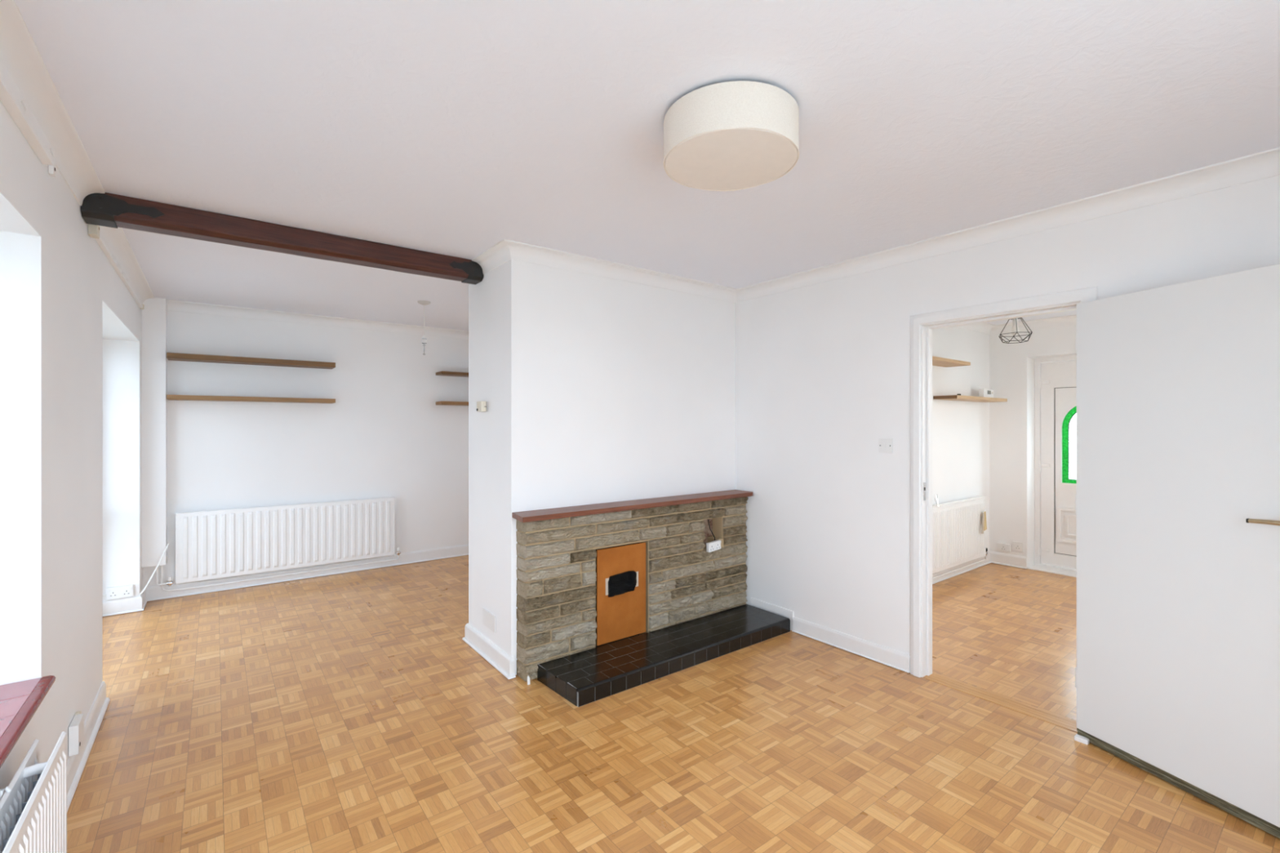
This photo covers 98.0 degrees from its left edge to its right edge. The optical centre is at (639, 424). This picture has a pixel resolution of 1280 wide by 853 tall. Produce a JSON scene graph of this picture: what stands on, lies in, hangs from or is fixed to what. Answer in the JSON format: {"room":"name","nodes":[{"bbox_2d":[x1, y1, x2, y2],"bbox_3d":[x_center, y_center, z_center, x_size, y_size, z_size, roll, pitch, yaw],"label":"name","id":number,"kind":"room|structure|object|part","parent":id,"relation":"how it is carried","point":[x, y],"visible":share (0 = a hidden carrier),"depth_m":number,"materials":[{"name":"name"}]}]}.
{"room":"living room","nodes":[
{"label":"living room","id":0,"kind":"room"},
{"bbox_2d":[0,100,142,795],"bbox_3d":[-2.060,0.200,1.723,0.280,2.400,6.740,0,0,-37],"label":"wall","id":1,"kind":"structure","parent":0,"point":[71,327],"depth_m":2.03,"materials":[{"name":"white paint"}]},
{"bbox_2d":[0,675,55,768],"bbox_3d":[-1.569,0.836,1.165,0.246,0.026,1.496,0,0,-37],"label":"windowsill","id":2,"kind":"structure","parent":1,"relation":"attached to","point":[19,701],"depth_m":1.63,"materials":[{"name":"red tile"}]},
{"bbox_2d":[0,57,55,177],"bbox_3d":[-1.194,-0.885,0.851,0.036,0.058,2.702,0,0,-37],"label":"batten","id":3,"kind":"object","parent":1,"relation":"attached to","point":[11,96],"visible":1,"depth_m":1.58,"materials":[{"name":"white paint"}]},
{"bbox_2d":[0,732,66,852],"bbox_3d":[-1.287,1.089,1.037,0.110,0.421,1.410,0,0,-37],"label":"radiator","id":4,"kind":"object","parent":1,"relation":"attached to","point":[33,805],"visible":1,"depth_m":1.42,"materials":[{"name":"metal"}]},
{"bbox_3d":[-1.290,1.097,1.031,0.015,0.405,1.405,0,0,-37],"label":"panel","id":5,"kind":"part","parent":4,"relation":"part of","materials":[{"name":"metal"}]},
{"bbox_2d":[68,711,84,756],"bbox_3d":[-2.236,1.224,2.211,0.030,0.117,0.140,0,0,-37],"label":"junction box","id":6,"kind":"object","parent":1,"relation":"attached to","point":[76,729],"visible":1,"depth_m":2.16,"materials":[{"name":"white plastic"}]},
{"bbox_2d":[0,0,154,304],"bbox_3d":[-0.525,-0.961,2.884,3.570,0.078,6.320,0,0,-37],"label":"trim","id":7,"kind":"structure","parent":1,"relation":"attached to","point":[20,54],"depth_m":1.79,"materials":[{"name":"white paint"}]},
{"bbox_2d":[66,681,110,812],"bbox_3d":[-1.356,1.346,1.056,0.028,0.102,4.425,0,0,-37],"label":"baseboard","id":8,"kind":"structure","parent":1,"relation":"attached to","point":[76,764],"depth_m":2.39,"materials":[{"name":"white paint"}]},
{"bbox_2d":[88,223,144,309],"bbox_3d":[-3.107,-0.882,3.352,0.034,0.060,2.180,0,0,-37],"label":"batten","id":9,"kind":"object","parent":1,"relation":"attached to","point":[93,229],"visible":0.91,"depth_m":2.97,"materials":[{"name":"white paint"}]},
{"bbox_2d":[106,584,133,599],"bbox_3d":[-3.845,1.237,4.114,0.146,0.086,0.030,0,0,-37],"label":"socket","id":10,"kind":"object","parent":1,"relation":"attached to","point":[124,591],"visible":1,"depth_m":4.11,"materials":[{"name":"white plastic"}]},
{"bbox_2d":[138,543,168,595],"bbox_3d":[-3.726,1.103,4.270,0.015,0.347,0.220,0,0,11],"label":"cable","id":11,"kind":"object","parent":1,"relation":"attached to","point":[166,547],"visible":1,"depth_m":4.27,"materials":[{"name":"white plastic"}]},
{"bbox_2d":[142,311,468,587],"bbox_3d":[-2.547,0.200,5.530,3.570,2.400,0.100,0,0,-37],"label":"wall","id":12,"kind":"structure","parent":0,"point":[384,433],"depth_m":5.14,"materials":[{"name":"white paint"}]},
{"bbox_2d":[142,297,167,568],"bbox_3d":[-3.841,0.054,4.402,0.144,2.108,0.120,0,0,-37],"label":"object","id":13,"kind":"structure","parent":12,"relation":"attached to","point":[154,314],"depth_m":4.35,"materials":[{"name":"white paint"}]},
{"bbox_2d":[166,352,335,368],"bbox_3d":[-3.288,-0.544,4.773,1.170,0.044,0.198,0,0,-37],"label":"wall shelf","id":14,"kind":"object","parent":12,"relation":"attached to","point":[170,356],"visible":1,"depth_m":4.68,"materials":[{"name":"brown wood"}]},
{"bbox_2d":[166,394,335,403],"bbox_3d":[-3.288,-0.219,4.773,1.170,0.036,0.198,0,0,-37],"label":"wall shelf","id":15,"kind":"object","parent":12,"relation":"attached to","point":[169,397],"visible":1,"depth_m":4.67,"materials":[{"name":"brown wood"}]},
{"bbox_2d":[155,497,400,591],"bbox_3d":[-3.111,1.026,4.969,1.831,0.632,0.070,0,0,-37],"label":"radiator","id":16,"kind":"object","parent":12,"relation":"attached to","point":[211,544],"visible":0.99,"depth_m":4.89,"materials":[{"name":"metal"}]},
{"bbox_2d":[435,371,468,377],"bbox_3d":[-1.619,-0.531,6.050,1.124,0.030,0.198,0,0,-37],"label":"wall shelf","id":17,"kind":"object","parent":12,"relation":"attached to","point":[439,373],"visible":0.42,"depth_m":5.75,"materials":[{"name":"brown wood"}]},
{"bbox_2d":[435,400,468,405],"bbox_3d":[-1.619,-0.224,6.050,1.124,0.035,0.198,0,0,-37],"label":"wall shelf","id":18,"kind":"object","parent":12,"relation":"attached to","point":[442,402],"visible":0.42,"depth_m":5.73,"materials":[{"name":"brown wood"}]},
{"bbox_2d":[468,258,735,675],"bbox_3d":[-0.196,0.200,3.903,1.810,2.400,0.660,0,0,-37],"label":"wall","id":19,"kind":"structure","parent":0,"point":[596,389],"depth_m":3.44,"materials":[{"name":"white paint"}]},
{"bbox_2d":[102,544,515,679],"bbox_3d":[-1.680,1.342,4.223,3.780,0.108,3.030,0,0,-37],"label":"baseboard","id":20,"kind":"structure","parent":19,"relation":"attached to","point":[138,603],"depth_m":4.63,"materials":[{"name":"white paint"}]},
{"bbox_2d":[476,400,487,412],"bbox_3d":[-0.967,-0.112,3.384,0.044,0.063,0.109,0,0,-37],"label":"thermostat","id":21,"kind":"object","parent":19,"relation":"attached to","point":[482,406],"visible":1,"depth_m":3.35,"materials":[{"name":"white plastic"}]},
{"bbox_2d":[482,608,495,632],"bbox_3d":[-0.904,1.169,3.331,0.008,0.098,0.190,0,0,-37],"label":"socket","id":22,"kind":"object","parent":19,"relation":"attached to","point":[488,619],"visible":1,"depth_m":3.32,"materials":[{"name":"white plastic"}]},
{"bbox_2d":[14,0,1279,330],"bbox_3d":[0.724,-1.060,3.852,7.290,0.120,6.740,0,0,-37],"label":"ceiling","id":23,"kind":"structure","parent":0,"point":[456,128],"depth_m":1.81,"materials":[{"name":"paint"}]},
{"bbox_2d":[80,192,484,284],"bbox_3d":[-1.700,-0.942,2.932,1.756,0.112,0.160,0,0,-37],"label":"timber beam","id":24,"kind":"structure","parent":23,"relation":"attached to","point":[107,209],"depth_m":2.75,"materials":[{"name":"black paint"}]},
{"bbox_2d":[417,300,431,355],"bbox_3d":[-1.751,-0.784,4.515,0.104,0.432,0.104,0,0,-37],"label":"pendant light","id":25,"kind":"object","parent":23,"relation":"hanging from","point":[424,303],"visible":1,"depth_m":4.51,"materials":[{"name":"white plastic"}]},
{"bbox_3d":[-1.751,-0.846,4.515,0.007,0.256,0.006,0,0,-37],"label":"cord","id":26,"kind":"part","parent":25,"relation":"part of","materials":[{"name":"white plastic"}]},
{"bbox_2d":[662,80,799,191],"bbox_3d":[0.293,-0.925,1.813,0.435,0.150,0.435,0,0,-37],"label":"ceiling lamp","id":27,"kind":"object","parent":23,"relation":"attached to","point":[732,135],"visible":1,"depth_m":1.68,"materials":[{"name":"white plastic"}]},
{"bbox_2d":[664,128,797,190],"bbox_3d":[0.293,-0.854,1.813,0.424,0.008,0.424,0,0,-37],"label":"diffuser","id":28,"kind":"object","parent":27,"relation":"attached to","point":[700,158],"depth_m":1.77,"materials":[{"name":"white plastic"}]},
{"bbox_2d":[998,317,1032,343],"bbox_3d":[3.104,-0.843,4.601,0.233,0.314,0.253,0,0,-37],"label":"lamp","id":29,"kind":"object","parent":23,"relation":"hanging from","point":[1015,331],"visible":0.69,"depth_m":4.59,"materials":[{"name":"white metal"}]},
{"bbox_3d":[3.104,-0.787,4.601,0.060,0.090,0.060,0,0,-37],"label":"bulb","id":30,"kind":"part","parent":29,"relation":"part of","materials":[{"name":"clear glass"}]},
{"bbox_2d":[66,555,1279,852],"bbox_3d":[0.724,1.460,3.852,7.290,0.120,6.740,0,0,-37],"label":"floor","id":31,"kind":"structure","parent":0,"point":[353,712],"depth_m":2.45,"materials":[{"name":"brown wood"}]},
{"bbox_2d":[511,489,790,706],"bbox_3d":[0.150,0.943,3.429,1.827,0.914,0.513,0,0,-37],"label":"fireplace","id":32,"kind":"object","parent":31,"relation":"on","point":[697,611],"visible":0.99,"depth_m":3.32,"materials":[{"name":"stone"}]},
{"bbox_2d":[596,542,645,645],"bbox_3d":[-0.104,1.028,3.407,0.367,0.568,0.024,0,0,-37],"label":"fireboard","id":33,"kind":"object","parent":32,"relation":"attached to","point":[621,570],"visible":1,"depth_m":3.40,"materials":[{"name":"orange wood"}]},
{"bbox_2d":[511,489,752,522],"bbox_3d":[0.050,0.501,3.557,1.824,0.029,0.187,0,0,-37],"label":"mantel shelf","id":34,"kind":"object","parent":32,"relation":"attached to","point":[580,511],"depth_m":3.39,"materials":[{"name":"brown wood"}]},
{"bbox_2d":[706,539,720,552],"bbox_3d":[0.511,0.840,3.857,0.121,0.071,0.030,0,0,-37],"label":"socket","id":35,"kind":"object","parent":32,"relation":"attached to","point":[714,545],"visible":1,"depth_m":3.84,"materials":[{"name":"white plastic"}]},
{"bbox_2d":[1074,734,1088,745],"bbox_3d":[1.952,1.390,2.457,0.030,0.020,0.048,0,0,-37],"label":"block","id":36,"kind":"object","parent":31,"relation":"on","point":[1077,738],"visible":1,"depth_m":2.45,"materials":[{"name":"white paint"}]},
{"bbox_2d":[932,326,989,551],"bbox_3d":[2.318,0.200,4.781,3.050,2.400,0.100,0,0,-37],"label":"wall","id":37,"kind":"structure","parent":0,"point":[960,428],"depth_m":5.26,"materials":[{"name":"white paint"}]},
{"bbox_2d":[932,355,970,367],"bbox_3d":[2.458,-0.540,4.692,1.005,0.029,0.208,0,0,-37],"label":"wall shelf","id":38,"kind":"object","parent":37,"relation":"attached to","point":[936,361],"visible":0.48,"depth_m":4.78,"materials":[{"name":"brown wood"}]},
{"bbox_2d":[932,496,987,579],"bbox_3d":[2.763,1.016,5.001,1.565,0.643,0.087,0,0,-37],"label":"radiator","id":39,"kind":"object","parent":37,"relation":"attached to","point":[957,539],"visible":0.71,"depth_m":5.04,"materials":[{"name":"metal"}]},
{"bbox_2d":[934,494,938,506],"bbox_3d":[2.546,0.650,4.775,0.050,0.103,0.030,0,0,-37],"label":"clip","id":40,"kind":"object","parent":39,"relation":"attached to","point":[936,504],"visible":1,"depth_m":4.77,"materials":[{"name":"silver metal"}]},
{"bbox_2d":[932,496,986,507],"bbox_3d":[2.757,0.702,4.968,1.515,0.016,0.035,0,0,-37],"label":"grille","id":41,"kind":"object","parent":39,"relation":"attached to","point":[971,500],"depth_m":5.09,"materials":[{"name":"metal"}]},
{"bbox_2d":[977,495,986,533],"bbox_3d":[3.282,0.861,5.348,0.131,0.354,0.062,0,0,-37],"label":"tag","id":42,"kind":"object","parent":39,"relation":"hanging from","point":[984,514],"visible":1,"depth_m":5.33,"materials":[{"name":"beige paper"}]},
{"bbox_2d":[933,395,1007,402],"bbox_3d":[3.096,-0.242,5.186,1.098,0.030,0.198,0,0,-37],"label":"wall shelf","id":43,"kind":"object","parent":37,"relation":"attached to","point":[953,397],"visible":1,"depth_m":4.98,"materials":[{"name":"brown wood"}]},
{"bbox_2d":[979,388,993,397],"bbox_3d":[3.341,-0.301,5.361,0.220,0.087,0.050,0,0,-37],"label":"controller","id":44,"kind":"object","parent":43,"relation":"on","point":[986,393],"visible":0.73,"depth_m":5.31,"materials":[{"name":"white plastic"}]},
{"bbox_2d":[932,551,1026,584],"bbox_3d":[2.449,1.341,4.610,3.050,0.112,0.330,0,0,-37],"label":"baseboard","id":45,"kind":"structure","parent":37,"relation":"attached to","point":[1010,560],"depth_m":5.45,"materials":[{"name":"white paint"}]},
{"bbox_2d":[956,314,1076,334],"bbox_3d":[2.998,-0.961,3.891,3.050,0.078,2.140,0,0,-37],"label":"ceiling","id":46,"kind":"structure","parent":37,"relation":"attached to","point":[984,327],"depth_m":5.36,"materials":[{"name":"white paint"}]},
{"bbox_2d":[735,174,1279,654],"bbox_3d":[0.927,0.200,4.007,0.100,2.400,6.740,0,0,-37],"label":"wall","id":47,"kind":"structure","parent":0,"point":[823,369],"depth_m":3.34,"materials":[{"name":"white paint"}]},
{"bbox_2d":[166,146,1279,339],"bbox_3d":[-0.504,-0.961,2.976,3.425,0.078,6.440,0,0,-37],"label":"trim","id":48,"kind":"structure","parent":47,"relation":"attached to","point":[1264,164],"depth_m":3.15,"materials":[{"name":"white paint"}]},
{"bbox_2d":[750,597,910,673],"bbox_3d":[1.164,1.330,3.600,0.018,0.134,1.174,0,0,-37],"label":"baseboard","id":49,"kind":"structure","parent":47,"relation":"attached to","point":[892,658],"depth_m":3.46,"materials":[{"name":"white paint"}]},
{"bbox_2d":[878,438,893,453],"bbox_3d":[1.434,0.121,3.250,0.011,0.084,0.084,0,0,-37],"label":"light switch","id":50,"kind":"object","parent":47,"relation":"attached to","point":[885,445],"visible":1,"depth_m":3.25,"materials":[{"name":"white plastic"}]},
{"bbox_2d":[921,302,1079,677],"bbox_3d":[1.822,0.417,2.836,0.108,1.965,0.737,0,0,-37],"label":"trim","id":51,"kind":"structure","parent":47,"relation":"attached to","point":[926,329],"depth_m":3.10,"materials":[{"name":"white paint"}]},
{"bbox_3d":[1.584,0.370,3.095,0.024,0.100,0.002,0,0,-37],"label":"strike plate","id":52,"kind":"part","parent":51,"relation":"part of","materials":[{"name":"silver metal"}]},
{"bbox_2d":[924,672,1077,733],"bbox_3d":[1.827,1.400,2.832,0.113,0.005,0.690,0,0,-37],"label":"threshold","id":53,"kind":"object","parent":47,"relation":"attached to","point":[1060,721],"depth_m":2.80,"materials":[{"name":"brown wood"}]},
{"bbox_2d":[910,286,1097,677],"bbox_3d":[1.775,0.392,2.800,0.019,2.016,0.835,0,0,-37],"label":"trim","id":54,"kind":"structure","parent":47,"relation":"attached to","point":[1089,294],"depth_m":3.08,"materials":[{"name":"white paint"}]},
{"bbox_2d":[1075,263,1279,839],"bbox_3d":[2.056,0.425,2.139,0.091,1.937,0.752,0,0,-18],"label":"door","id":55,"kind":"structure","parent":47,"relation":"in","point":[1177,497],"depth_m":2.12,"materials":[{"name":"paint"}]},
{"bbox_3d":[2.125,0.326,1.861,0.050,0.020,0.115,0,0,-18],"label":"lever handle","id":56,"kind":"part","parent":55,"relation":"part of","materials":[{"name":"gold metal"}]},
{"bbox_2d":[989,324,1076,568],"bbox_3d":[4.355,0.200,4.865,0.290,2.400,2.440,0,0,-37],"label":"wall","id":57,"kind":"structure","parent":0,"point":[1011,366],"depth_m":5.51,"materials":[{"name":"white paint"}]},
{"bbox_2d":[996,542,1010,551],"bbox_3d":[3.629,1.220,5.548,0.032,0.070,0.115,0,0,-37],"label":"socket","id":58,"kind":"object","parent":57,"relation":"attached to","point":[1000,546],"visible":1,"depth_m":5.54,"materials":[{"name":"white plastic"}]},
{"bbox_2d":[1013,541,1022,552],"bbox_3d":[3.708,1.195,5.460,0.013,0.095,0.086,0,0,-37],"label":"socket","id":59,"kind":"object","parent":57,"relation":"attached to","point":[1017,546],"visible":1,"depth_m":5.45,"materials":[{"name":"white plastic"}]},
{"bbox_2d":[1027,564,1076,577],"bbox_3d":[4.119,1.394,5.100,0.196,0.012,0.916,0,0,-37],"label":"trim","id":60,"kind":"structure","parent":57,"relation":"attached to","point":[1045,569],"depth_m":5.29,"materials":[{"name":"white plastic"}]},
{"bbox_2d":[1034,355,1076,572],"bbox_3d":[4.211,0.370,5.171,0.118,2.060,0.920,0,0,-37],"label":"door","id":61,"kind":"structure","parent":57,"relation":"in","point":[1055,377],"depth_m":5.42,"materials":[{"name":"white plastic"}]},
{"bbox_3d":[4.215,0.963,5.167,0.022,0.335,0.570,0,0,-37],"label":"moulded panel","id":62,"kind":"part","parent":61,"relation":"part of","materials":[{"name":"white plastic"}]},
{"label":"outside","id":63,"kind":"structure","parent":0,"visible":0},
{"bbox_2d":[1069,452,1076,479],"bbox_3d":[0.468,1.810,3.505,85.000,0.020,85.000,0,0,-37],"label":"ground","id":64,"kind":"structure","parent":63,"point":[1073,455],"depth_m":24.56,"materials":[{"name":"white"}]}
]}

